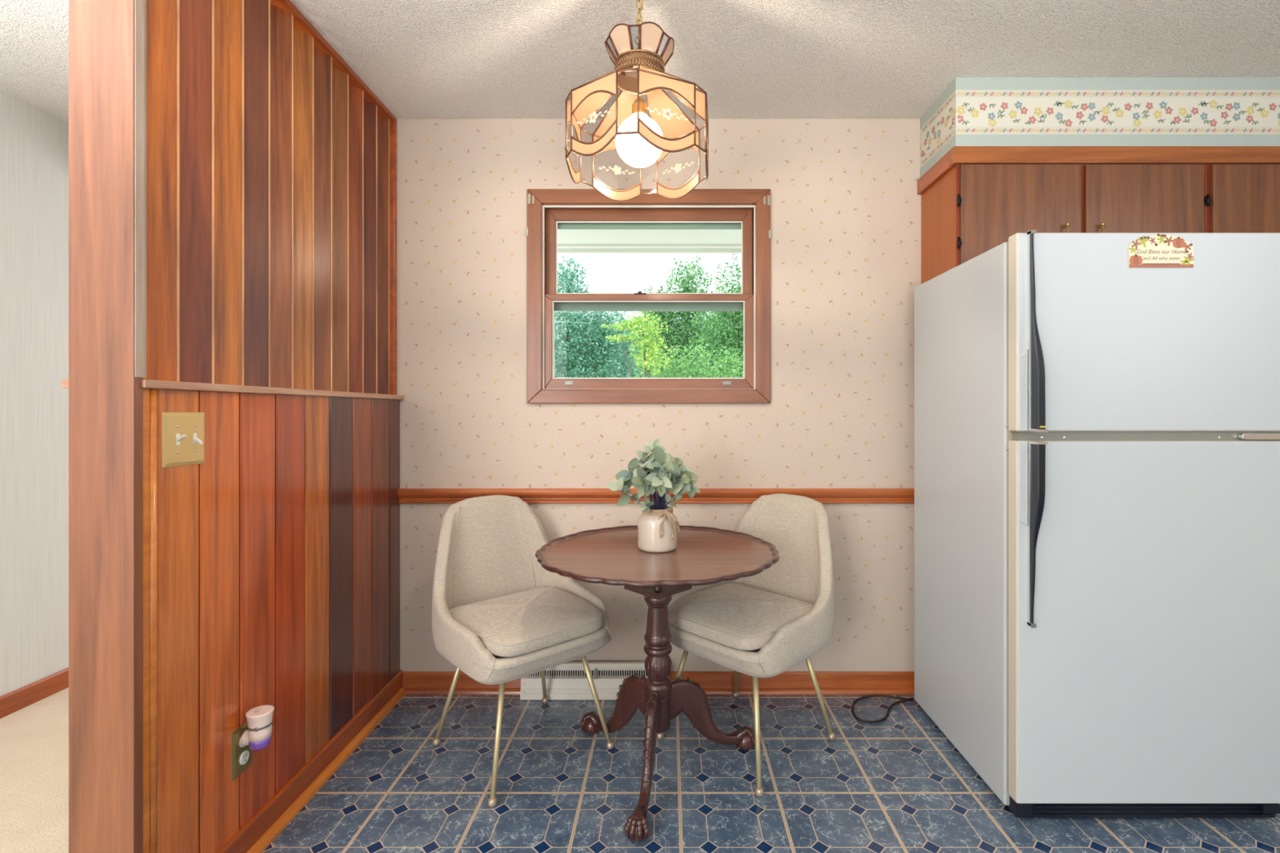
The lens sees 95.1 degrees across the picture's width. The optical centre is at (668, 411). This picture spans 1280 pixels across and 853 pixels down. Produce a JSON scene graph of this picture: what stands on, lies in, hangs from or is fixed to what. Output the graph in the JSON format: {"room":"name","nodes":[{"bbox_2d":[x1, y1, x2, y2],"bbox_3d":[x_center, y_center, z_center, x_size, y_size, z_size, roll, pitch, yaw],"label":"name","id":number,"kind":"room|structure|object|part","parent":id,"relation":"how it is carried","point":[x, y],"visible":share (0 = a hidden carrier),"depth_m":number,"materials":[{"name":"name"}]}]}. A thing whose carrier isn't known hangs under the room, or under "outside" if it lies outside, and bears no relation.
{"room":"kitchen dining nook","nodes":[
{"label":"kitchen dining nook","id":0,"kind":"room"},
{"bbox_2d":[0,91,68,696],"bbox_3d":[-2.675,-0.025,1.250,0.150,2.440,7.500,0,0,0],"label":"wall","id":1,"kind":"structure","parent":0,"point":[34,143],"depth_m":2.39,"materials":[{"name":"paint"}]},
{"bbox_2d":[0,667,68,719],"bbox_3d":[-2.594,1.152,1.200,0.013,0.085,7.400,0,0,0],"label":"baseboard","id":2,"kind":"structure","parent":1,"relation":"attached to","point":[11,702],"depth_m":2.38,"materials":[{"name":"brown wood"}]},
{"bbox_2d":[0,687,68,852],"bbox_3d":[-1.970,1.218,1.250,1.560,0.054,7.500,0,0,0],"label":"floor","id":3,"kind":"structure","parent":0,"point":[34,738],"depth_m":1.89,"materials":[{"name":"beige carpet"}]},
{"bbox_2d":[62,0,404,852],"bbox_3d":[-1.207,-0.025,1.855,0.194,2.440,1.274,0,0,-2],"label":"wall","id":4,"kind":"structure","parent":0,"point":[233,177],"depth_m":1.49,"materials":[{"name":"brown wood"}]},
{"bbox_3d":[-1.185,-0.025,1.232,0.137,2.440,0.023,0,0,0],"label":"post","id":5,"kind":"part","parent":4,"relation":"part of","materials":[{"name":"brown wood"}]},
{"bbox_3d":[-1.126,0.573,1.262,0.020,1.243,0.038,0,0,0],"label":"corner moulding","id":6,"kind":"part","parent":4,"relation":"part of","materials":[{"name":"brown wood"}]},
{"bbox_2d":[162,412,204,467],"bbox_3d":[-1.116,0.065,1.359,0.023,0.124,0.119,0,0,0],"label":"light switch","id":7,"kind":"object","parent":4,"relation":"attached to","point":[183,433],"visible":1,"depth_m":1.35,"materials":[{"name":"gold metal"}]},
{"bbox_2d":[231,721,252,782],"bbox_3d":[-1.125,0.893,1.546,0.011,0.126,0.076,0,0,0],"label":"wall outlet","id":8,"kind":"object","parent":4,"relation":"attached to","point":[241,756],"visible":0.88,"depth_m":1.53,"materials":[{"name":"gold metal"}]},
{"bbox_2d":[239,750,249,764],"bbox_3d":[-1.123,0.916,1.546,0.005,0.033,0.033,0,0,0],"label":"receptacle","id":9,"kind":"object","parent":8,"relation":"attached to","point":[244,755],"depth_m":1.54,"materials":[{"name":"white plastic"}]},
{"bbox_2d":[240,705,274,751],"bbox_3d":[-1.086,0.843,1.550,0.066,0.101,0.063,0,0,0],"label":"air freshener","id":10,"kind":"object","parent":8,"relation":"attached to","point":[258,735],"visible":1,"depth_m":1.53,"materials":[{"name":"beige plastic"}]},
{"bbox_2d":[248,734,271,751],"bbox_3d":[-1.084,0.879,1.550,0.051,0.029,0.051,0,0,0],"label":"oil bottle","id":11,"kind":"object","parent":10,"relation":"on","point":[258,743],"depth_m":1.53,"materials":[{"name":"purple liquid"}]},
{"bbox_2d":[217,670,404,852],"bbox_3d":[-1.129,1.149,1.845,0.011,0.092,1.290,0,0,-1],"label":"baseboard","id":12,"kind":"structure","parent":4,"relation":"attached to","point":[260,823],"depth_m":1.81,"materials":[{"name":"brown wood"}]},
{"bbox_3d":[-1.197,-1.236,1.867,0.096,0.018,1.248,0,0,-1],"label":"rail","id":13,"kind":"part","parent":4,"relation":"part of","materials":[{"name":"brown wood"}]},
{"bbox_2d":[520,662,668,700],"bbox_3d":[-0.307,1.123,2.436,0.613,0.138,0.046,0,0,0],"label":"baseboard heater","id":14,"kind":"object","parent":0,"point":[568,681],"visible":0.74,"depth_m":2.42,"materials":[{"name":"white metal"}]},
{"bbox_3d":[-0.303,1.091,2.430,0.016,0.038,0.016,0,0,0],"label":"damper lever","id":15,"kind":"part","parent":14,"relation":"part of","materials":[{"name":"grey metal"}]},
{"bbox_2d":[0,0,1279,123],"bbox_3d":[0.125,-1.276,1.200,5.750,0.060,7.600,0,0,0],"label":"ceiling","id":16,"kind":"structure","parent":0,"point":[421,59],"depth_m":1.99,"materials":[{"name":"white paint"}]},
{"bbox_2d":[565,0,708,201],"bbox_3d":[-0.080,-0.941,1.600,0.386,0.609,0.401,0,0,0],"label":"pendant lamp","id":17,"kind":"object","parent":16,"relation":"hanging from","point":[641,140],"visible":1,"depth_m":1.56,"materials":[{"name":"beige glass"}]},
{"bbox_3d":[-0.263,-0.729,1.618,0.001,0.181,0.152,0,0,6],"label":"opal panel","id":18,"kind":"part","parent":17,"relation":"part of","materials":[{"name":"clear glass"}]},
{"bbox_3d":[-0.204,-0.863,1.618,0.132,0.086,0.152,0,0,0],"label":"roof panel","id":19,"kind":"part","parent":17,"relation":"part of","materials":[{"name":"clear glass"}]},
{"bbox_2d":[576,110,610,124],"bbox_3d":[-0.188,-0.729,1.449,0.115,0.029,0.001,0,0,36],"label":"flower","id":20,"kind":"object","parent":17,"relation":"on","point":[593,117],"depth_m":1.45,"materials":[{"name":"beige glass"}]},
{"bbox_3d":[-0.187,-0.729,1.450,0.152,0.181,0.001,0,0,35],"label":"opal panel","id":21,"kind":"part","parent":17,"relation":"part of","materials":[{"name":"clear glass"}]},
{"bbox_3d":[-0.155,-0.976,1.608,0.038,0.061,0.066,0,0,0],"label":"crown panel","id":22,"kind":"part","parent":17,"relation":"part of","materials":[{"name":"beige glass"}]},
{"bbox_3d":[-0.131,-0.863,1.711,0.152,0.086,0.123,0,0,-24],"label":"roof panel","id":23,"kind":"part","parent":17,"relation":"part of","materials":[{"name":"clear glass"}]},
{"bbox_3d":[-0.156,-0.729,1.767,0.152,0.181,0.001,0,0,-24],"label":"opal panel","id":24,"kind":"part","parent":17,"relation":"part of","materials":[{"name":"clear glass"}]},
{"bbox_2d":[599,165,634,174],"bbox_3d":[-0.157,-0.729,1.768,0.115,0.029,0.001,0,0,-24],"label":"flower","id":25,"kind":"object","parent":17,"relation":"on","point":[617,170],"depth_m":1.77,"materials":[{"name":"beige glass"}]},
{"bbox_3d":[-0.124,-0.976,1.538,0.067,0.061,0.036,0,0,35],"label":"crown panel","id":26,"kind":"part","parent":17,"relation":"part of","materials":[{"name":"beige glass"}]},
{"bbox_3d":[-0.111,-0.976,1.669,0.067,0.061,0.036,0,0,-25],"label":"crown panel","id":27,"kind":"part","parent":17,"relation":"part of","materials":[{"name":"beige glass"}]},
{"bbox_3d":[-0.080,-0.740,1.600,0.132,0.136,0.132,0,0,0],"label":"globe bulb","id":28,"kind":"part","parent":17,"relation":"part of","materials":[{"name":"white glass"}]},
{"bbox_3d":[-0.080,-0.909,1.600,0.044,0.238,0.044,0,0,0],"label":"socket stem","id":29,"kind":"part","parent":17,"relation":"part of","materials":[{"name":"gold metal"}]},
{"bbox_3d":[-0.049,-0.976,1.531,0.067,0.061,0.036,0,0,-25],"label":"crown panel","id":30,"kind":"part","parent":17,"relation":"part of","materials":[{"name":"beige glass"}]},
{"bbox_3d":[-0.029,-0.863,1.489,0.152,0.086,0.123,0,0,-24],"label":"roof panel","id":31,"kind":"part","parent":17,"relation":"part of","materials":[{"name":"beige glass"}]},
{"bbox_3d":[-0.004,-0.729,1.433,0.152,0.181,0.001,0,0,-24],"label":"opal panel","id":32,"kind":"part","parent":17,"relation":"part of","materials":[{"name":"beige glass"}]},
{"bbox_2d":[645,106,688,120],"bbox_3d":[-0.003,-0.729,1.432,0.115,0.029,0.001,0,0,-24],"label":"flower","id":33,"kind":"object","parent":17,"relation":"on","point":[667,113],"depth_m":1.43,"materials":[{"name":"beige glass"}]},
{"bbox_3d":[-0.005,-0.976,1.592,0.038,0.061,0.066,0,0,0],"label":"crown panel","id":34,"kind":"part","parent":17,"relation":"part of","materials":[{"name":"beige glass"}]},
{"bbox_3d":[-0.009,-0.863,1.700,0.152,0.086,0.123,0,0,35],"label":"roof panel","id":35,"kind":"part","parent":17,"relation":"part of","materials":[{"name":"clear glass"}]},
{"bbox_2d":[662,161,693,173],"bbox_3d":[0.028,-0.729,1.751,0.115,0.029,0.001,0,0,35],"label":"flower","id":36,"kind":"object","parent":17,"relation":"on","point":[677,167],"depth_m":1.75,"materials":[{"name":"beige glass"}]},
{"bbox_3d":[0.027,-0.729,1.750,0.152,0.181,0.001,0,0,35],"label":"opal panel","id":37,"kind":"part","parent":17,"relation":"part of","materials":[{"name":"clear glass"}]},
{"bbox_3d":[0.044,-0.863,1.582,0.132,0.086,0.152,0,0,0],"label":"roof panel","id":38,"kind":"part","parent":17,"relation":"part of","materials":[{"name":"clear glass"}]},
{"bbox_2d":[396,119,921,671],"bbox_3d":[0.865,-0.025,2.565,4.070,2.440,0.151,0,0,0],"label":"wall","id":39,"kind":"structure","parent":0,"point":[846,202],"depth_m":2.49,"materials":[{"name":"paper"}]},
{"bbox_2d":[525,189,770,403],"bbox_3d":[-0.086,-0.487,2.538,1.036,0.908,0.144,0,0,0],"label":"window","id":40,"kind":"structure","parent":39,"relation":"in","point":[548,211],"depth_m":2.51,"materials":[{"name":"brown wood"}]},
{"bbox_3d":[-0.084,-0.486,2.596,0.908,0.786,0.012,0,0,0],"label":"storm frame","id":41,"kind":"part","parent":40,"relation":"part of","materials":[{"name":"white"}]},
{"bbox_3d":[-0.084,-0.656,2.594,0.868,0.423,0.012,0,0,0],"label":"storm rail","id":42,"kind":"part","parent":40,"relation":"part of","materials":[{"name":"brown"}]},
{"bbox_3d":[-0.086,-0.295,2.522,0.907,0.413,0.032,0,0,0],"label":"sash","id":43,"kind":"part","parent":40,"relation":"part of","materials":[{"name":"brown wood"}]},
{"bbox_3d":[-0.086,-0.688,2.558,0.900,0.419,0.032,0,0,0],"label":"sash","id":44,"kind":"part","parent":40,"relation":"part of","materials":[{"name":"brown wood"}]},
{"bbox_2d":[557,229,741,253],"bbox_3d":[0.000,-1.095,3.145,8.000,0.222,1.010,0,0,0],"label":"eave","id":45,"kind":"object","parent":39,"relation":"attached to","point":[569,241],"visible":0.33,"depth_m":3.46,"materials":[{"name":"white"}]},
{"bbox_2d":[397,488,914,503],"bbox_3d":[0.053,0.360,2.477,2.393,0.064,0.026,0,0,0],"label":"trim","id":46,"kind":"structure","parent":39,"relation":"attached to","point":[406,495],"depth_m":2.47,"materials":[{"name":"brown wood"}]},
{"bbox_2d":[402,671,914,688],"bbox_3d":[0.060,1.151,2.484,2.380,0.086,0.012,0,0,0],"label":"baseboard","id":47,"kind":"structure","parent":39,"relation":"attached to","point":[411,679],"depth_m":2.48,"materials":[{"name":"brown wood"}]},
{"bbox_2d":[404,688,914,694],"bbox_3d":[0.068,1.185,2.469,2.365,0.020,0.018,0,0,0],"label":"trim","id":48,"kind":"structure","parent":39,"relation":"attached to","point":[407,691],"depth_m":2.46,"materials":[{"name":"brown wood"}]},
{"bbox_2d":[920,164,1210,284],"bbox_3d":[1.539,-0.726,2.311,0.942,0.390,0.355,0,0,0],"label":"upper cabinet","id":49,"kind":"object","parent":39,"relation":"attached to","point":[971,210],"visible":0.67,"depth_m":2.16,"materials":[{"name":"brown wood"}]},
{"bbox_3d":[1.305,-0.729,2.170,0.444,0.372,0.015,0,0,0],"label":"door","id":50,"kind":"part","parent":49,"relation":"part of","materials":[{"name":"brown wood"}]},
{"bbox_3d":[1.465,-0.636,2.151,0.016,0.116,0.037,0,0,0],"label":"brass pull","id":51,"kind":"part","parent":49,"relation":"part of","materials":[{"name":"brown metal"}]},
{"bbox_3d":[1.595,-0.636,2.151,0.016,0.116,0.037,0,0,0],"label":"brass pull","id":52,"kind":"part","parent":49,"relation":"part of","materials":[{"name":"brown metal"}]},
{"bbox_3d":[1.765,-0.729,2.170,0.437,0.372,0.015,0,0,0],"label":"door","id":53,"kind":"part","parent":49,"relation":"part of","materials":[{"name":"brown wood"}]},
{"bbox_2d":[917,77,1279,194],"bbox_3d":[1.979,-1.083,2.328,1.842,0.324,0.322,0,0,0],"label":"soffit","id":54,"kind":"structure","parent":39,"relation":"attached to","point":[974,120],"depth_m":2.18,"materials":[{"name":"white paper"}]},
{"bbox_2d":[1207,164,1279,232],"bbox_3d":[2.445,-0.726,2.325,0.870,0.390,0.326,0,0,0],"label":"upper cabinet","id":55,"kind":"object","parent":39,"relation":"attached to","point":[1244,197],"visible":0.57,"depth_m":2.16,"materials":[{"name":"brown wood"}]},
{"bbox_3d":[2.445,-0.726,2.180,0.870,0.390,0.004,0,0,0],"label":"frame","id":56,"kind":"part","parent":55,"relation":"part of","materials":[{"name":"brown wood"}]},
{"bbox_2d":[262,694,1279,852],"bbox_3d":[0.855,1.220,0.020,4.090,0.050,5.040,0,0,0],"label":"floor","id":57,"kind":"structure","parent":0,"point":[897,784],"depth_m":1.83,"materials":[{"name":"tile"}]},
{"bbox_2d":[431,494,614,808],"bbox_3d":[-0.543,0.764,2.107,0.544,0.860,0.556,0,0,-43],"label":"dining chair","id":58,"kind":"object","parent":57,"relation":"on","point":[499,616],"visible":0.99,"depth_m":2.07,"materials":[{"name":"fabric"}]},
{"bbox_3d":[-0.780,1.015,2.089,0.120,0.336,0.019,0,0,3],"label":"leg","id":59,"kind":"part","parent":58,"relation":"part of","materials":[{"name":"gold metal"}]},
{"bbox_3d":[-0.533,1.015,1.823,0.019,0.336,0.120,0,0,2],"label":"leg","id":60,"kind":"part","parent":58,"relation":"part of","materials":[{"name":"gold metal"}]},
{"bbox_2d":[448,586,602,657],"bbox_3d":[-0.500,0.723,2.060,0.452,0.088,0.424,0,0,-43],"label":"seat cushion","id":61,"kind":"object","parent":58,"relation":"on","point":[540,621],"depth_m":1.96,"materials":[{"name":"fabric"}]},
{"bbox_3d":[-0.506,1.015,2.341,0.019,0.336,0.120,0,0,2],"label":"leg","id":62,"kind":"part","parent":58,"relation":"part of","materials":[{"name":"gold metal"}]},
{"bbox_3d":[-0.260,1.015,2.075,0.120,0.336,0.019,0,0,3],"label":"leg","id":63,"kind":"part","parent":58,"relation":"part of","materials":[{"name":"gold metal"}]},
{"bbox_2d":[534,524,779,843],"bbox_3d":[-0.036,0.825,1.955,0.799,0.738,0.802,0,0,0],"label":"pedestal table","id":64,"kind":"object","parent":57,"relation":"on","point":[702,555],"visible":0.98,"depth_m":1.92,"materials":[{"name":"brown wood"}]},
{"bbox_3d":[-0.166,1.038,2.064,0.279,0.254,0.040,0,0,40],"label":"leg","id":65,"kind":"part","parent":64,"relation":"part of","materials":[{"name":"brown wood"}]},
{"bbox_3d":[-0.061,1.038,1.787,0.040,0.254,0.279,0,0,9],"label":"leg","id":66,"kind":"part","parent":64,"relation":"part of","materials":[{"name":"brown wood"}]},
{"bbox_2d":[637,506,679,552],"bbox_3d":[-0.033,0.395,1.966,0.143,0.140,0.146,0,0,0],"label":"vase","id":67,"kind":"object","parent":64,"relation":"on","point":[657,531],"visible":0.81,"depth_m":1.92,"materials":[{"name":"beige ceramic"}]},
{"bbox_2d":[606,439,699,514],"bbox_3d":[-0.047,0.269,1.970,0.267,0.352,0.256,0,0,-43],"label":"foliage","id":68,"kind":"object","parent":67,"relation":"in","point":[657,470],"visible":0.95,"depth_m":1.93,"materials":[{"name":"green plant"}]},
{"bbox_3d":[0.124,1.038,2.012,0.279,0.254,0.040,0,0,-20],"label":"leg","id":69,"kind":"part","parent":64,"relation":"part of","materials":[{"name":"brown wood"}]},
{"bbox_2d":[656,493,835,797],"bbox_3d":[0.305,0.764,2.154,0.556,0.860,0.544,0,0,-45],"label":"dining chair","id":70,"kind":"object","parent":57,"relation":"on","point":[766,624],"visible":0.91,"depth_m":2.07,"materials":[{"name":"fabric"}]},
{"bbox_3d":[0.021,1.015,2.134,0.120,0.336,0.019,0,0,0],"label":"leg","id":71,"kind":"part","parent":70,"relation":"part of","materials":[{"name":"gold metal"}]},
{"bbox_3d":[0.278,1.015,2.390,0.019,0.336,0.120,0,0,0],"label":"leg","id":72,"kind":"part","parent":70,"relation":"part of","materials":[{"name":"gold metal"}]},
{"bbox_2d":[667,582,814,650],"bbox_3d":[0.260,0.723,2.109,0.424,0.088,0.452,0,0,-45],"label":"seat cushion","id":73,"kind":"object","parent":70,"relation":"on","point":[719,616],"depth_m":2.01,"materials":[{"name":"fabric"}]},
{"bbox_3d":[0.284,1.015,1.870,0.019,0.336,0.120,0,0,0],"label":"leg","id":74,"kind":"part","parent":70,"relation":"part of","materials":[{"name":"gold metal"}]},
{"bbox_3d":[0.541,1.015,2.126,0.120,0.336,0.019,0,0,0],"label":"leg","id":75,"kind":"part","parent":70,"relation":"part of","materials":[{"name":"gold metal"}]},
{"bbox_2d":[851,229,1279,817],"bbox_3d":[1.254,0.340,2.029,1.063,1.709,0.804,0,0,0],"label":"refrigerator","id":76,"kind":"object","parent":57,"relation":"on","point":[1097,437],"visible":1,"depth_m":1.68,"materials":[{"name":"white metal"}]},
{"bbox_3d":[0.840,1.185,2.361,0.313,0.018,0.158,0,0,-40],"label":"power cord","id":77,"kind":"part","parent":76,"relation":"part of","materials":[{"name":"black rubber"}]},
{"bbox_3d":[1.016,0.209,1.673,0.023,0.240,0.004,0,0,0],"label":"handle plate","id":78,"kind":"part","parent":76,"relation":"part of","materials":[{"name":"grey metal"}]},
{"bbox_3d":[1.016,-0.061,1.673,0.023,0.232,0.004,0,0,0],"label":"handle plate","id":79,"kind":"part","parent":76,"relation":"part of","materials":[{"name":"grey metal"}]},
{"bbox_3d":[1.041,0.349,1.651,0.028,0.530,0.048,0,0,0],"label":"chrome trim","id":80,"kind":"part","parent":76,"relation":"part of","materials":[{"name":"black plastic"}]},
{"bbox_3d":[1.041,-0.228,1.651,0.028,0.573,0.048,0,0,0],"label":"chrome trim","id":81,"kind":"part","parent":76,"relation":"part of","materials":[{"name":"black"}]},
{"bbox_3d":[1.041,0.347,1.652,0.022,0.518,0.046,0,0,0],"label":"door handle","id":82,"kind":"part","parent":76,"relation":"part of","materials":[{"name":"black plastic"}]},
{"bbox_3d":[1.041,-0.227,1.652,0.022,0.563,0.046,0,0,0],"label":"door handle","id":83,"kind":"part","parent":76,"relation":"part of","materials":[{"name":"black plastic"}]},
{"bbox_3d":[1.392,0.607,1.700,0.786,1.043,0.045,0,0,0],"label":"fresh food door","id":84,"kind":"part","parent":76,"relation":"part of","materials":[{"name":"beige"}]},
{"bbox_3d":[1.392,-0.228,1.700,0.786,0.572,0.045,0,0,0],"label":"freezer door","id":85,"kind":"part","parent":76,"relation":"part of","materials":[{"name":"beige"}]},
{"bbox_3d":[1.393,0.072,1.706,0.763,0.029,0.032,0,0,0],"label":"rail","id":86,"kind":"part","parent":76,"relation":"part of","materials":[{"name":"grey"}]},
{"bbox_2d":[1128,233,1194,267],"bbox_3d":[1.410,-0.460,1.673,0.189,0.097,0.004,0,0,0],"label":"magnet","id":87,"kind":"object","parent":76,"relation":"attached to","point":[1158,251],"visible":1,"depth_m":1.67,"materials":[{"name":"beige"}]},
{"label":"outside","id":88,"kind":"structure","parent":0,"visible":0},
{"bbox_3d":[0.000,1.744,31.325,60.000,0.100,57.350,0,0,0],"label":"ground","id":89,"kind":"structure","parent":88,"visible":0},
{"bbox_2d":[554,253,659,377],"bbox_3d":[-2.115,-0.813,12.455,3.915,5.020,1.808,0,0,3],"label":"leafy tree","id":90,"kind":"object","parent":89,"relation":"on","point":[566,354],"visible":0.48,"depth_m":12.25,"materials":[{"name":"teal plant"}]},
{"bbox_2d":[601,311,675,377],"bbox_3d":[-0.478,0.017,9.473,1.147,3.357,0.666,0,0,-16],"label":"young tree","id":91,"kind":"object","parent":89,"relation":"on","point":[651,355],"visible":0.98,"depth_m":9.44,"materials":[{"name":"green plant"}]},
{"bbox_2d":[554,311,743,377],"bbox_3d":[0.125,-1.100,18.500,14.787,5.594,2.176,0,0,0],"label":"leafy tree","id":92,"kind":"object","parent":89,"relation":"on","point":[608,370],"visible":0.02,"depth_m":18.17,"materials":[{"name":"green plant"}]},
{"bbox_2d":[626,253,743,377],"bbox_3d":[0.783,-1.107,14.604,3.690,5.607,1.619,0,0,0],"label":"leafy tree","id":93,"kind":"object","parent":89,"relation":"on","point":[681,331],"visible":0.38,"depth_m":14.38,"materials":[{"name":"green plant"}]},
{"bbox_2d":[634,337,743,377],"bbox_3d":[0.511,0.182,10.314,2.316,3.028,1.068,0,0,0],"label":"bushy tree","id":94,"kind":"object","parent":89,"relation":"on","point":[694,372],"visible":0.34,"depth_m":10.20,"materials":[{"name":"green plant"}]},
{"bbox_2d":[684,253,743,377],"bbox_3d":[1.333,-0.709,11.386,2.047,4.811,1.182,0,0,5],"label":"leafy tree","id":95,"kind":"object","parent":89,"relation":"on","point":[735,331],"visible":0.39,"depth_m":11.26,"materials":[{"name":"green plant"}]},
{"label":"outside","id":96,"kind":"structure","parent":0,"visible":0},
{"bbox_2d":[554,311,620,314],"bbox_3d":[-1.510,-1.999,11.860,0.009,1.912,11.917,0,0,4],"label":"power line","id":97,"kind":"object","parent":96,"point":[554,311],"visible":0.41,"depth_m":10.21,"materials":[{"name":"grey"}]}
]}

